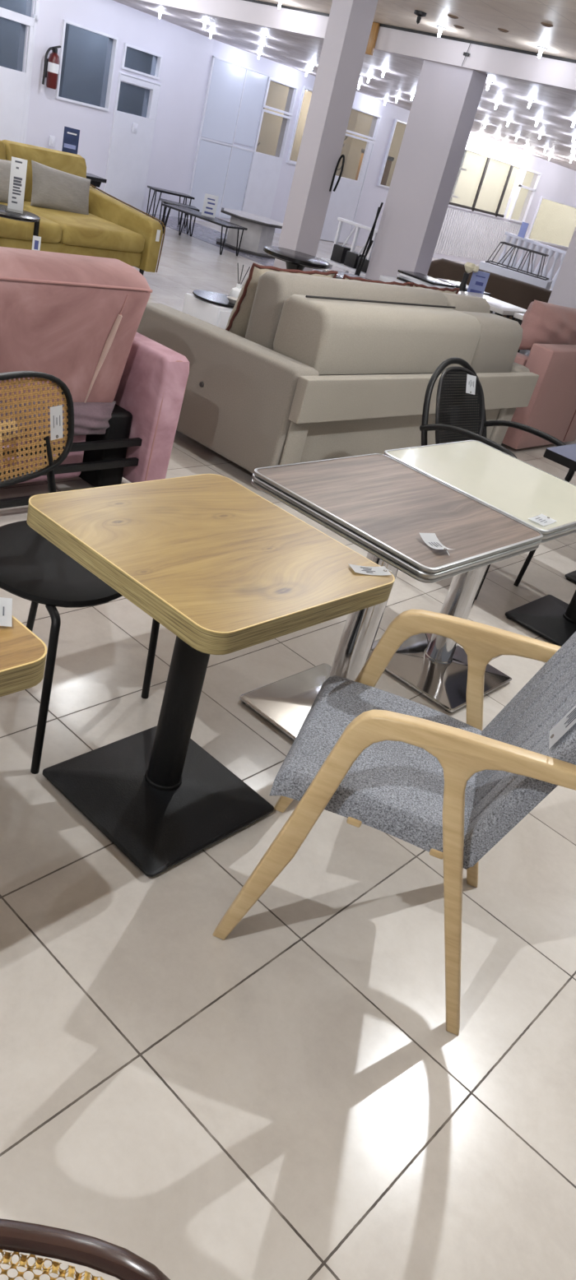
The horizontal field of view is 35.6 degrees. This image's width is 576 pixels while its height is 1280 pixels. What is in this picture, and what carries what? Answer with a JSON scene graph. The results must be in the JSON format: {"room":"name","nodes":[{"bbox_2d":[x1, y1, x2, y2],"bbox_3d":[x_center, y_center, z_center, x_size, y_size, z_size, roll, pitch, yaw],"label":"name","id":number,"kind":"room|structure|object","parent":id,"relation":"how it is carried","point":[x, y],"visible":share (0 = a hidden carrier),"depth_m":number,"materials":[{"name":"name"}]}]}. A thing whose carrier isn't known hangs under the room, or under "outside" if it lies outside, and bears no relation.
{"room":"store","nodes":[
{"label":"store","id":0,"kind":"room"},
{"bbox_2d":[0,0,153,115],"bbox_3d":[-3.546,-7.227,11.493,0.040,2.600,6.100,29,31,23],"label":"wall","id":1,"kind":"structure","parent":0,"point":[86,50],"depth_m":12.29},
{"bbox_2d":[0,0,213,217],"bbox_3d":[-4.651,-6.033,8.823,0.120,2.610,12.000,29,31,23],"label":"wall","id":2,"kind":"structure","parent":0,"point":[187,53],"depth_m":12.12,"materials":[{"name":"white paint"}]},
{"bbox_2d":[0,10,37,143],"bbox_3d":[-3.565,-6.347,10.548,0.065,1.990,1.280,29,31,23],"label":"door","id":3,"kind":"structure","parent":2,"relation":"in","point":[15,85],"depth_m":10.80,"materials":[{"name":"white paint"}]},
{"bbox_2d":[0,0,39,23],"bbox_3d":[-3.294,-7.283,10.027,0.065,0.380,1.300,29,31,23],"label":"window","id":4,"kind":"structure","parent":2,"relation":"in","point":[36,7],"depth_m":10.48,"materials":[{"name":"white plastic"}]},
{"bbox_2d":[41,45,60,89],"bbox_3d":[-2.908,-7.003,10.930,0.167,0.467,0.235,29,31,23],"label":"fire extinguisher","id":5,"kind":"object","parent":2,"relation":"attached to","point":[51,66],"visible":1,"depth_m":10.92,"materials":[{"name":"red paint"}]},
{"bbox_2d":[48,135,55,147],"bbox_3d":[-3.023,-6.396,11.502,0.022,0.120,0.100,29,31,23],"label":"wall plate","id":6,"kind":"object","parent":2,"relation":"attached to","point":[52,139],"visible":1,"depth_m":11.49,"materials":[{"name":"white plastic"}]},
{"bbox_2d":[61,125,79,154],"bbox_3d":[-2.390,-5.376,9.832,0.170,0.420,0.080,-3,34,-30],"label":"flyer","id":7,"kind":"object","parent":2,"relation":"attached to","point":[71,136],"visible":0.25,"depth_m":9.79,"materials":[{"name":"blue paper"}]},
{"bbox_2d":[64,143,75,149],"bbox_3d":[-2.385,-5.400,9.812,0.130,0.040,0.002,-3,34,-30],"label":"picture","id":8,"kind":"object","parent":7,"relation":"attached to","point":[67,146],"depth_m":9.81},
{"bbox_2d":[54,18,118,111],"bbox_3d":[-2.578,-7.318,11.460,0.068,0.850,0.945,29,31,23],"label":"window","id":9,"kind":"structure","parent":2,"relation":"in","point":[64,21],"depth_m":11.48,"materials":[{"name":"white plastic"}]},
{"bbox_2d":[102,71,161,212],"bbox_3d":[-2.219,-6.957,12.626,0.060,1.675,0.830,29,31,23],"label":"door","id":10,"kind":"structure","parent":2,"relation":"in","point":[129,152],"depth_m":12.63,"materials":[{"name":"white plastic"}]},
{"bbox_2d":[131,122,138,133],"bbox_3d":[-2.131,-7.132,12.494,0.022,0.120,0.100,29,31,23],"label":"wall plate","id":11,"kind":"object","parent":10,"relation":"attached to","point":[134,129],"visible":1,"depth_m":12.48,"materials":[{"name":"white plastic"}]},
{"bbox_2d":[120,42,162,79],"bbox_3d":[-1.983,-7.813,12.114,0.068,0.295,0.740,29,31,23],"label":"window","id":12,"kind":"structure","parent":2,"relation":"in","point":[160,58],"depth_m":12.09,"materials":[{"name":"white plastic"}]},
{"bbox_2d":[143,213,321,271],"bbox_3d":[-0.521,-5.466,12.617,4.300,0.004,1.250,34,34,30],"label":"trim","id":13,"kind":"structure","parent":2,"relation":"attached to","point":[209,235],"depth_m":12.86,"materials":[{"name":"grey stone"}]},
{"bbox_2d":[132,0,575,92],"bbox_3d":[3.297,-4.037,6.778,20.000,0.201,0.140,34,34,30],"label":"trim","id":14,"kind":"structure","parent":2,"relation":"attached to","point":[554,73],"depth_m":8.19,"materials":[{"name":"white paint"}]},
{"bbox_2d":[365,22,380,55],"bbox_3d":[0.776,-5.662,8.441,0.125,0.257,0.035,34,34,30],"label":"wooden board","id":15,"kind":"object","parent":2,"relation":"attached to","point":[375,26],"visible":0.56,"depth_m":8.41,"materials":[{"name":"brown wood"}]},
{"bbox_2d":[242,0,575,63],"bbox_3d":[3.268,-4.095,6.679,20.000,0.020,0.015,34,34,30],"label":"trim","id":16,"kind":"structure","parent":2,"relation":"attached to","point":[252,1],"depth_m":7.98,"materials":[{"name":"black paint"}]},
{"bbox_2d":[0,218,575,1279],"bbox_3d":[4.564,-3.976,12.647,24.000,0.100,34.000,34,34,30],"label":"floor","id":17,"kind":"structure","parent":0,"point":[289,1096],"depth_m":1.88,"materials":[{"name":"tile"}]},
{"bbox_2d":[0,204,40,250],"bbox_3d":[-2.147,-2.938,6.758,0.490,0.565,0.490,34,34,30],"label":"side table","id":18,"kind":"object","parent":17,"relation":"on","point":[27,216],"visible":0.45,"depth_m":6.60,"materials":[{"name":"black paint"}]},
{"bbox_2d":[7,156,27,213],"bbox_3d":[-1.974,-3.313,6.540,0.140,0.361,0.080,0,32,-26],"label":"menu sign","id":19,"kind":"object","parent":18,"relation":"on","point":[18,166],"visible":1,"depth_m":6.54,"materials":[{"name":"white paper"}]},
{"bbox_2d":[32,235,41,250],"bbox_3d":[-1.908,-3.005,6.803,0.060,0.110,0.002,0,32,-26],"label":"price tag","id":20,"kind":"object","parent":18,"relation":"hanging from","point":[36,242],"visible":0.82,"depth_m":6.80,"materials":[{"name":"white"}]},
{"bbox_2d":[0,615,46,696],"bbox_3d":[-0.879,0.256,1.571,0.621,0.750,0.601,34,34,30],"label":"pedestal table","id":21,"kind":"object","parent":17,"relation":"on","point":[23,653],"visible":1,"depth_m":1.43,"materials":[{"name":"brown wood"}]},
{"bbox_2d":[0,597,12,626],"bbox_3d":[-0.492,-0.048,1.507,0.055,0.004,0.095,5,31,-19],"label":"price tag","id":22,"kind":"object","parent":21,"relation":"on","point":[6,604],"visible":1,"depth_m":1.52,"materials":[{"name":"grey paper"}]},
{"bbox_2d":[0,371,159,774],"bbox_3d":[-0.623,-0.201,2.375,0.476,0.878,0.512,26,30,17],"label":"chair","id":23,"kind":"object","parent":17,"relation":"on","point":[32,568],"visible":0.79,"depth_m":2.32,"materials":[{"name":"black plastic"}]},
{"bbox_2d":[50,404,62,440],"bbox_3d":[-0.598,-0.561,2.318,0.016,0.084,0.048,26,30,17],"label":"price tag","id":24,"kind":"object","parent":23,"relation":"hanging from","point":[56,412],"visible":1,"depth_m":2.32,"materials":[{"name":"grey paper"}]},
{"bbox_2d":[0,139,165,275],"bbox_3d":[-2.479,-3.810,7.801,1.411,0.880,2.517,34,34,30],"label":"sofa","id":25,"kind":"object","parent":17,"relation":"on","point":[112,229],"visible":0.79,"depth_m":8.15,"materials":[{"name":"yellow fabric"}]},
{"bbox_2d":[0,139,5,159],"bbox_3d":[-3.130,-4.020,7.636,0.320,0.680,1.500,34,34,30],"label":"cushion","id":26,"kind":"object","parent":25,"relation":"on","point":[2,143],"depth_m":7.98,"materials":[{"name":"yellow fabric"}]},
{"bbox_2d":[0,159,23,205],"bbox_3d":[-2.550,-3.959,7.725,0.223,0.356,0.620,34,34,30],"label":"throw pillow","id":27,"kind":"object","parent":25,"relation":"on","point":[5,165],"visible":0.43,"depth_m":7.73,"materials":[{"name":"grey fabric"}]},
{"bbox_2d":[0,202,61,243],"bbox_3d":[-2.736,-3.534,7.373,1.041,0.184,1.441,34,34,30],"label":"seat cushion","id":28,"kind":"object","parent":25,"relation":"on","point":[11,231],"depth_m":7.42,"materials":[{"name":"yellow fabric"}]},
{"bbox_2d":[1,139,86,201],"bbox_3d":[-2.344,-4.287,8.500,0.320,0.680,0.865,34,34,30],"label":"cushion","id":29,"kind":"object","parent":25,"relation":"on","point":[70,163],"depth_m":8.29,"materials":[{"name":"yellow fabric"}]},
{"bbox_2d":[30,160,90,214],"bbox_3d":[-2.077,-4.105,8.220,0.224,0.423,0.690,35,34,31],"label":"throw pillow","id":30,"kind":"object","parent":25,"relation":"on","point":[52,188],"visible":0.92,"depth_m":8.11,"materials":[{"name":"grey fabric"}]},
{"bbox_2d":[23,200,144,252],"bbox_3d":[-1.969,-3.795,8.217,1.041,0.184,0.921,34,34,30],"label":"seat cushion","id":31,"kind":"object","parent":25,"relation":"on","point":[98,231],"depth_m":8.00,"materials":[{"name":"yellow fabric"}]},
{"bbox_2d":[0,1218,170,1279],"bbox_3d":[-0.339,0.896,0.667,0.428,0.803,0.488,11,29,-9],"label":"bentwood chair","id":32,"kind":"object","parent":17,"relation":"on","point":[120,1263],"visible":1,"depth_m":0.69,"materials":[{"name":"wicker"}]},
{"bbox_2d":[0,246,189,508],"bbox_3d":[-1.565,-1.039,3.286,1.100,0.965,2.250,34,34,30],"label":"recliner sofa","id":33,"kind":"object","parent":17,"relation":"on","point":[75,319],"visible":0.69,"depth_m":3.52,"materials":[{"name":"pink fabric"}]},
{"bbox_2d":[86,172,106,188],"bbox_3d":[-2.608,-4.911,9.972,0.300,0.603,1.150,34,34,30],"label":"console table","id":34,"kind":"object","parent":17,"relation":"on","point":[95,181],"visible":0.06,"depth_m":10.12,"materials":[{"name":"black paint"}]},
{"bbox_2d":[146,185,194,227],"bbox_3d":[-1.728,-6.257,12.978,0.620,0.427,0.300,-6,36,-35],"label":"table","id":35,"kind":"object","parent":17,"relation":"on","point":[155,189],"visible":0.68,"depth_m":12.85,"materials":[{"name":"black paint"}]},
{"bbox_2d":[158,198,199,236],"bbox_3d":[-1.523,-5.809,12.348,0.500,0.362,0.320,3,31,-22],"label":"table","id":36,"kind":"object","parent":17,"relation":"on","point":[163,201],"visible":0.62,"depth_m":12.28,"materials":[{"name":"black paint"}]},
{"bbox_2d":[162,203,247,256],"bbox_3d":[-1.131,-5.394,11.814,1.100,0.362,0.450,29,31,23],"label":"table","id":37,"kind":"object","parent":17,"relation":"on","point":[222,223],"visible":0.88,"depth_m":11.68,"materials":[{"name":"black paint"}]},
{"bbox_2d":[201,193,218,217],"bbox_3d":[-1.015,-5.657,11.683,0.180,0.260,0.010,3,31,-22],"label":"menu sign","id":38,"kind":"object","parent":37,"relation":"on","point":[210,204],"visible":1,"depth_m":11.68,"materials":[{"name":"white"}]},
{"bbox_2d":[182,289,234,329],"bbox_3d":[-0.528,-2.184,6.351,0.384,0.463,0.382,34,34,30],"label":"side table","id":39,"kind":"object","parent":17,"relation":"on","point":[215,308],"visible":0.45,"depth_m":6.14,"materials":[{"name":"white metal"}]},
{"bbox_2d":[226,296,237,304],"bbox_3d":[-0.370,-2.339,6.186,0.120,0.030,0.118,34,34,30],"label":"bowl","id":40,"kind":"object","parent":39,"relation":"on","point":[232,299],"visible":0.64,"depth_m":6.17,"materials":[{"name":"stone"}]},
{"bbox_2d":[229,263,250,297],"bbox_3d":[-0.336,-2.489,6.248,0.110,0.241,0.108,34,34,30],"label":"reed diffuser","id":41,"kind":"object","parent":39,"relation":"on","point":[234,292],"visible":0.69,"depth_m":6.24,"materials":[{"name":"white ceramic"}]},
{"bbox_2d":[229,283,241,297],"bbox_3d":[-0.352,-2.434,6.279,0.110,0.110,0.108,34,34,30],"label":"bottle","id":42,"kind":"object","parent":41,"relation":"attached to","point":[234,292],"depth_m":6.24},
{"bbox_2d":[26,473,394,876],"bbox_3d":[-0.247,0.092,2.178,0.626,0.750,0.606,34,34,30],"label":"pedestal table","id":43,"kind":"object","parent":17,"relation":"on","point":[225,569],"visible":1,"depth_m":2.06,"materials":[{"name":"brown wood"}]},
{"bbox_2d":[348,563,391,575],"bbox_3d":[0.193,-0.160,2.052,0.107,0.005,0.042,2,32,-24],"label":"price tag","id":44,"kind":"object","parent":43,"relation":"on","point":[382,570],"visible":1,"depth_m":2.05,"materials":[{"name":"grey paper"}]},
{"bbox_2d":[216,207,282,259],"bbox_3d":[-0.524,-5.703,12.581,0.924,0.436,0.924,34,34,30],"label":"marble table","id":45,"kind":"object","parent":17,"relation":"on","point":[259,234],"visible":0.8,"depth_m":12.35,"materials":[{"name":"white stone"}]},
{"bbox_2d":[263,245,329,270],"bbox_3d":[-0.015,-2.717,7.245,0.540,0.750,0.540,34,34,30],"label":"round table","id":46,"kind":"object","parent":17,"relation":"on","point":[295,260],"visible":0.49,"depth_m":6.96,"materials":[{"name":"black paint"}]},
{"bbox_2d":[136,270,538,479],"bbox_3d":[0.377,-1.652,5.350,1.275,0.955,2.373,34,34,30],"label":"sofa","id":47,"kind":"object","parent":17,"relation":"on","point":[322,368],"visible":0.69,"depth_m":4.56,"materials":[{"name":"beige fabric"}]},
{"bbox_2d":[225,262,338,338],"bbox_3d":[-0.050,-1.826,4.945,0.248,0.476,0.751,32,33,27],"label":"throw pillow","id":48,"kind":"object","parent":47,"relation":"on","point":[238,322],"visible":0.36,"depth_m":4.70,"materials":[{"name":"beige fabric"}]},
{"bbox_2d":[342,273,412,286],"bbox_3d":[0.450,-1.981,5.469,0.248,0.466,0.690,34,34,30],"label":"throw pillow","id":49,"kind":"object","parent":47,"relation":"on","point":[345,276],"visible":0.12,"depth_m":5.30,"materials":[{"name":"beige fabric"}]},
{"bbox_2d":[411,282,459,293],"bbox_3d":[0.863,-2.121,5.923,0.542,0.466,0.264,-11,38,-40],"label":"throw pillow","id":50,"kind":"object","parent":47,"relation":"on","point":[455,290],"visible":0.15,"depth_m":5.83,"materials":[{"name":"beige fabric"}]},
{"bbox_2d":[322,269,372,280],"bbox_3d":[0.427,-2.349,6.817,0.540,0.750,0.540,34,34,30],"label":"round table","id":51,"kind":"object","parent":17,"relation":"on","point":[340,275],"visible":0.08,"depth_m":6.73,"materials":[{"name":"black paint"}]},
{"bbox_2d":[320,217,377,278],"bbox_3d":[0.880,-4.005,9.818,1.170,0.890,0.280,34,34,30],"label":"display rack","id":52,"kind":"object","parent":17,"relation":"on","point":[357,226],"visible":0.26,"depth_m":9.83,"materials":[{"name":"white metal"}]},
{"bbox_2d":[330,244,350,264],"bbox_3d":[0.595,-4.321,10.042,0.150,0.170,0.150,34,34,30],"label":"box","id":53,"kind":"object","parent":52,"relation":"on","point":[339,252],"visible":0.77,"depth_m":9.98,"materials":[{"name":"black plastic"}]},
{"bbox_2d":[343,250,364,268],"bbox_3d":[0.736,-4.215,9.947,0.150,0.150,0.150,34,34,30],"label":"box","id":54,"kind":"object","parent":52,"relation":"on","point":[351,258],"visible":0.73,"depth_m":9.89,"materials":[{"name":"black plastic"}]},
{"bbox_2d":[356,257,369,273],"bbox_3d":[0.862,-4.118,9.862,0.150,0.130,0.150,34,34,30],"label":"box","id":55,"kind":"object","parent":52,"relation":"on","point":[365,265],"visible":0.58,"depth_m":9.79,"materials":[{"name":"black plastic"}]},
{"bbox_2d":[354,202,383,276],"bbox_3d":[0.711,-3.799,9.058,0.211,1.193,0.111,34,34,30],"label":"folding stand","id":56,"kind":"object","parent":17,"relation":"on","point":[360,264],"visible":0.47,"depth_m":8.93,"materials":[{"name":"black metal"}]},
{"bbox_2d":[239,453,542,740],"bbox_3d":[0.231,-0.068,2.698,0.627,0.752,0.622,34,34,30],"label":"pedestal table","id":57,"kind":"object","parent":17,"relation":"on","point":[377,503],"visible":0.73,"depth_m":2.52,"materials":[{"name":"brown wood"}]},
{"bbox_2d":[419,533,451,555],"bbox_3d":[0.381,-0.244,2.281,0.052,0.012,0.103,-3,34,-30],"label":"price tag","id":58,"kind":"object","parent":57,"relation":"on","point":[431,540],"visible":1,"depth_m":2.30,"materials":[{"name":"grey paper"}]},
{"bbox_2d":[212,609,575,1035],"bbox_3d":[0.349,0.252,1.941,0.709,0.992,0.518,20,29,7],"label":"armchair","id":59,"kind":"object","parent":17,"relation":"on","point":[442,785],"visible":0.94,"depth_m":1.83,"materials":[{"name":"grey fabric"}]},
{"bbox_2d":[548,704,575,748],"bbox_3d":[0.514,0.143,1.631,0.036,0.114,0.065,20,29,7],"label":"price tag","id":60,"kind":"object","parent":59,"relation":"hanging from","point":[568,720],"visible":1,"depth_m":1.64,"materials":[{"name":"grey paper"}]},
{"bbox_2d":[379,275,495,314],"bbox_3d":[1.392,-2.985,8.517,0.660,0.660,1.240,34,34,30],"label":"display table","id":61,"kind":"object","parent":17,"relation":"on","point":[384,278],"visible":0.15,"depth_m":8.06,"materials":[{"name":"white metal"}]},
{"bbox_2d":[396,277,416,283],"bbox_3d":[1.248,-3.224,8.157,0.420,0.018,0.340,32,33,28],"label":"sample slab","id":62,"kind":"object","parent":61,"relation":"on","point":[397,278],"visible":0.24,"depth_m":8.10,"materials":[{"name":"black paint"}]},
{"bbox_2d":[397,273,432,287],"bbox_3d":[1.254,-3.241,8.149,0.340,0.018,0.420,-13,40,-42],"label":"sample slab","id":63,"kind":"object","parent":62,"relation":"on","point":[398,275],"visible":0.24,"depth_m":8.04,"materials":[{"name":"white stone"}]},
{"bbox_2d":[399,273,454,288],"bbox_3d":[1.270,-3.254,8.140,0.420,0.018,0.340,29,31,23],"label":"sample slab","id":64,"kind":"object","parent":63,"relation":"on","point":[401,274],"visible":0.45,"depth_m":8.02,"materials":[{"name":"white stone"}]},
{"bbox_2d":[397,269,454,287],"bbox_3d":[1.255,-3.278,8.135,0.420,0.018,0.340,36,34,32],"label":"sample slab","id":65,"kind":"object","parent":64,"relation":"on","point":[418,275],"visible":1,"depth_m":8.08,"materials":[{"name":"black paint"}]},
{"bbox_2d":[458,262,479,291],"bbox_3d":[1.619,-3.247,8.098,0.132,0.290,0.102,22,29,11],"label":"vase","id":66,"kind":"object","parent":61,"relation":"on","point":[470,267],"visible":0.76,"depth_m":8.06,"materials":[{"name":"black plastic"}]},
{"bbox_2d":[466,270,490,293],"bbox_3d":[1.739,-3.256,8.227,0.170,0.240,0.010,3,31,-22],"label":"menu sign","id":67,"kind":"object","parent":61,"relation":"on","point":[479,280],"visible":0.82,"depth_m":8.21,"materials":[{"name":"blue"}]},
{"bbox_2d":[368,440,575,713],"bbox_3d":[0.632,-0.215,3.158,0.624,0.752,0.612,34,34,30],"label":"pedestal table","id":68,"kind":"object","parent":17,"relation":"on","point":[434,665],"visible":0.71,"depth_m":3.11,"materials":[{"name":"beige laminate"}]},
{"bbox_2d":[528,514,556,525],"bbox_3d":[0.763,-0.360,2.689,0.054,0.003,0.100,33,33,28],"label":"price tag","id":69,"kind":"object","parent":68,"relation":"on","point":[541,519],"visible":1,"depth_m":2.69,"materials":[{"name":"grey paper"}]},
{"bbox_2d":[426,258,551,322],"bbox_3d":[2.417,-3.947,10.627,1.750,0.755,0.760,17,29,2],"label":"sofa","id":70,"kind":"object","parent":17,"relation":"on","point":[515,292],"visible":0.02,"depth_m":10.17,"materials":[{"name":"brown fabric"}]},
{"bbox_2d":[457,291,526,352],"bbox_3d":[1.671,-2.619,7.933,0.600,0.735,0.600,34,34,30],"label":"table","id":71,"kind":"object","parent":17,"relation":"on","point":[501,308],"visible":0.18,"depth_m":7.71,"materials":[{"name":"stone"}]},
{"bbox_2d":[419,357,575,599],"bbox_3d":[0.857,-0.736,4.056,0.644,0.884,0.541,36,34,32],"label":"armchair","id":72,"kind":"object","parent":17,"relation":"on","point":[458,428],"visible":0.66,"depth_m":4.03,"materials":[{"name":"black plastic"}]},
{"bbox_2d":[465,374,476,394],"bbox_3d":[0.814,-1.135,3.984,0.089,0.084,0.031,-16,42,-44],"label":"price tag","id":73,"kind":"object","parent":72,"relation":"hanging from","point":[470,379],"visible":1,"depth_m":3.98,"materials":[{"name":"grey paper"}]},
{"bbox_2d":[478,260,552,289],"bbox_3d":[2.867,-4.450,11.756,0.900,0.740,0.500,23,29,13],"label":"plinth","id":74,"kind":"object","parent":17,"relation":"on","point":[546,284],"visible":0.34,"depth_m":11.40,"materials":[{"name":"white metal"}]},
{"bbox_2d":[485,241,548,280],"bbox_3d":[2.989,-4.882,11.511,0.807,0.276,0.357,23,29,13],"label":"table","id":75,"kind":"object","parent":74,"relation":"on","point":[530,251],"visible":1,"depth_m":11.47,"materials":[{"name":"black metal"}]},
{"bbox_2d":[513,312,524,325],"bbox_3d":[2.201,-2.324,7.679,0.600,0.735,0.600,34,34,30],"label":"table","id":76,"kind":"object","parent":17,"relation":"on","point":[518,317],"visible":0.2,"depth_m":7.44,"materials":[{"name":"stone"}]},
{"bbox_2d":[497,231,565,290],"bbox_3d":[3.604,-5.336,13.353,0.300,1.060,1.700,-3,34,-30],"label":"balustrade","id":77,"kind":"object","parent":17,"relation":"on","point":[526,241],"visible":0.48,"depth_m":13.26,"materials":[{"name":"white metal"}]},
{"bbox_2d":[517,222,528,237],"bbox_3d":[3.453,-6.020,13.165,0.008,0.200,0.140,-3,34,-31],"label":"menu sign","id":78,"kind":"object","parent":77,"relation":"on","point":[524,225],"visible":1,"depth_m":13.16,"materials":[{"name":"blue paper"}]},
{"bbox_2d":[501,299,575,449],"bbox_3d":[1.808,-2.055,6.714,0.766,0.956,1.031,34,34,30],"label":"sofa","id":79,"kind":"object","parent":17,"relation":"on","point":[549,330],"visible":0.54,"depth_m":6.33,"materials":[{"name":"pink fabric"}]},
{"bbox_2d":[518,299,575,350],"bbox_3d":[1.949,-2.276,6.565,0.282,0.373,0.961,34,34,30],"label":"cushion","id":80,"kind":"object","parent":79,"relation":"on","point":[543,323],"depth_m":6.29,"materials":[{"name":"pink fabric"}]},
{"bbox_2d":[504,443,575,646],"bbox_3d":[1.323,-0.359,3.760,0.584,0.750,0.604,34,34,30],"label":"pedestal table","id":81,"kind":"object","parent":17,"relation":"on","point":[548,616],"visible":1,"depth_m":3.86,"materials":[{"name":"black metal"}]},
{"bbox_2d":[564,570,575,582],"bbox_3d":[1.764,-0.568,4.349,0.560,0.750,0.560,34,34,30],"label":"pedestal table","id":82,"kind":"object","parent":17,"relation":"on","point":[571,576],"visible":1,"depth_m":4.47,"materials":[{"name":"black paint"}]},
{"bbox_2d":[273,0,378,271],"bbox_3d":[0.226,-3.908,7.524,0.205,2.610,0.290,34,34,30],"label":"column","id":83,"kind":"structure","parent":0,"point":[350,22],"depth_m":7.26,"materials":[{"name":"paint"}]},
{"bbox_2d":[329,154,344,191],"bbox_3d":[0.416,-3.907,7.511,0.089,0.293,0.018,34,34,30],"label":"wall hook","id":84,"kind":"object","parent":83,"relation":"attached to","point":[341,155],"visible":1,"depth_m":7.50,"materials":[{"name":"black metal"}]},
{"bbox_2d":[320,258,366,277],"bbox_3d":[0.860,-4.009,9.835,1.120,0.030,0.280,34,34,30],"label":"shelf","id":85,"kind":"object","parent":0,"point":[341,266],"depth_m":9.88,"materials":[{"name":"white metal"}]},
{"bbox_2d":[112,0,575,171],"bbox_3d":[10.536,-6.464,14.767,20.000,0.100,22.000,34,34,30],"label":"ceiling","id":86,"kind":"structure","parent":0,"point":[555,108],"depth_m":11.24,"materials":[{"name":"white"}]},
{"bbox_2d":[183,39,575,276],"bbox_3d":[4.972,-9.904,20.567,0.120,2.520,19.400,34,34,30],"label":"wall","id":87,"kind":"structure","parent":0,"point":[556,182],"depth_m":16.91,"materials":[{"name":"white paint"}]},
{"bbox_2d":[186,55,269,218],"bbox_3d":[-0.944,-7.768,14.038,0.030,2.125,1.230,34,34,30],"label":"door","id":88,"kind":"structure","parent":87,"relation":"attached to","point":[234,99],"depth_m":13.95,"materials":[{"name":"white plastic"}]},
{"bbox_2d":[241,108,292,218],"bbox_3d":[-0.396,-7.747,14.856,0.060,1.750,0.700,34,34,30],"label":"door","id":89,"kind":"structure","parent":87,"relation":"in","point":[265,169],"depth_m":14.88,"materials":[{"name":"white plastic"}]},
{"bbox_2d":[262,76,312,165],"bbox_3d":[0.046,-8.495,14.757,0.063,1.140,1.470,34,34,30],"label":"window","id":90,"kind":"structure","parent":87,"relation":"in","point":[269,78],"depth_m":14.58,"materials":[{"name":"white plastic"}]},
{"bbox_2d":[320,133,375,244],"bbox_3d":[0.868,-8.180,16.242,0.060,1.760,1.490,34,34,30],"label":"door","id":91,"kind":"structure","parent":87,"relation":"in","point":[344,202],"depth_m":16.53,"materials":[{"name":"white plastic"}]},
{"bbox_2d":[346,106,381,140],"bbox_3d":[1.133,-9.108,15.715,0.063,0.400,1.490,34,34,30],"label":"window","id":92,"kind":"structure","parent":87,"relation":"in","point":[379,117],"depth_m":16.04,"materials":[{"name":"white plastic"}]},
{"bbox_2d":[354,148,394,185],"bbox_3d":[1.559,-8.797,17.843,0.440,1.620,0.540,34,34,30],"label":"tall cabinet","id":93,"kind":"object","parent":87,"relation":"in","point":[390,159],"visible":0.2,"depth_m":17.54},
{"bbox_2d":[377,119,407,188],"bbox_3d":[2.132,-9.191,17.062,0.063,1.130,0.900,34,34,30],"label":"window frame","id":94,"kind":"structure","parent":87,"relation":"in","point":[396,120],"depth_m":16.72,"materials":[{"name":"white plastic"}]},
{"bbox_2d":[449,149,466,202],"bbox_3d":[3.322,-9.670,19.713,0.300,2.150,0.940,34,34,30],"label":"window frame","id":95,"kind":"structure","parent":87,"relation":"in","point":[465,151],"depth_m":19.74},
{"bbox_2d":[434,208,520,262],"bbox_3d":[4.299,-9.083,20.264,0.020,0.900,3.915,34,34,30],"label":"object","id":96,"kind":"structure","parent":87,"relation":"attached to","point":[447,210],"depth_m":20.10,"materials":[{"name":"white"}]},
{"bbox_2d":[448,148,522,219],"bbox_3d":[4.252,-9.844,19.452,0.068,1.140,2.580,34,34,30],"label":"window","id":97,"kind":"structure","parent":87,"relation":"in","point":[473,209],"depth_m":19.80,"materials":[{"name":"white plastic"}]},
{"bbox_2d":[507,167,541,223],"bbox_3d":[5.478,-10.277,20.789,0.063,1.100,0.750,34,34,30],"label":"window","id":98,"kind":"structure","parent":87,"relation":"in","point":[525,170],"depth_m":20.70,"materials":[{"name":"white plastic"}]},
{"bbox_2d":[526,195,575,248],"bbox_3d":[6.833,-10.447,22.562,0.063,0.980,2.840,34,34,30],"label":"window","id":99,"kind":"structure","parent":87,"relation":"in","point":[541,197],"depth_m":21.73,"materials":[{"name":"white plastic"}]},
{"bbox_2d":[255,80,575,246],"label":"window","id":100,"kind":"structure","parent":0,"point":[554,223],"depth_m":23.09,"materials":[{"name":"beige glass"}]},
{"bbox_2d":[256,0,575,60],"bbox_3d":[-0.570,-2.840,2.414,20.000,0.100,12.000,34,34,30],"label":"ceiling","id":101,"kind":"structure","parent":0,"point":[480,20],"depth_m":6.84,"materials":[{"name":"white paint"}]},
{"bbox_2d":[413,9,426,23],"bbox_3d":[1.045,-4.961,7.155,0.100,0.085,0.100,34,34,30],"label":"ceiling camera","id":102,"kind":"object","parent":101,"relation":"attached to","point":[420,14],"visible":1,"depth_m":7.12,"materials":[{"name":"black plastic"}]},
{"bbox_2d":[435,25,446,37],"bbox_3d":[1.287,-5.149,7.597,0.090,0.075,0.088,34,34,30],"label":"ceiling spotlight","id":103,"kind":"object","parent":101,"relation":"attached to","point":[439,27],"visible":1,"depth_m":7.58,"materials":[{"name":"white metal"}]},
{"bbox_2d":[536,46,547,58],"bbox_3d":[2.026,-4.713,7.199,0.090,0.075,0.088,34,34,30],"label":"ceiling spotlight","id":104,"kind":"object","parent":101,"relation":"attached to","point":[541,48],"visible":1,"depth_m":7.18,"materials":[{"name":"white metal"}]},
{"bbox_2d":[540,22,552,27],"bbox_3d":[1.791,-4.257,6.209,0.090,0.010,0.090,34,34,30],"label":"ceiling vent","id":105,"kind":"object","parent":101,"relation":"in","point":[544,24],"visible":1,"depth_m":6.19,"materials":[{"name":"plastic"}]},
{"bbox_2d":[365,60,487,281],"bbox_3d":[1.261,-4.281,8.700,0.555,2.610,0.250,34,34,30],"label":"column","id":106,"kind":"structure","parent":0,"point":[447,98],"depth_m":8.47,"materials":[{"name":"paint"}]},
{"bbox_2d":[528,227,575,356],"bbox_3d":[2.809,-3.340,7.818,0.560,2.610,0.550,34,34,30],"label":"column","id":107,"kind":"structure","parent":0,"point":[563,291],"depth_m":7.84,"materials":[{"name":"paint"}]},
{"bbox_3d":[1.656,-3.341,8.527,0.420,0.018,0.340,33,33,28],"label":"sample slab","id":108,"kind":"object","parent":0,"visible":0},
{"bbox_2d":[435,278,491,295],"bbox_3d":[1.662,-3.350,8.507,0.340,0.018,0.420,-12,39,-40],"label":"sample slab","id":109,"kind":"object","parent":108,"relation":"on","point":[456,284],"visible":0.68,"depth_m":8.48,"materials":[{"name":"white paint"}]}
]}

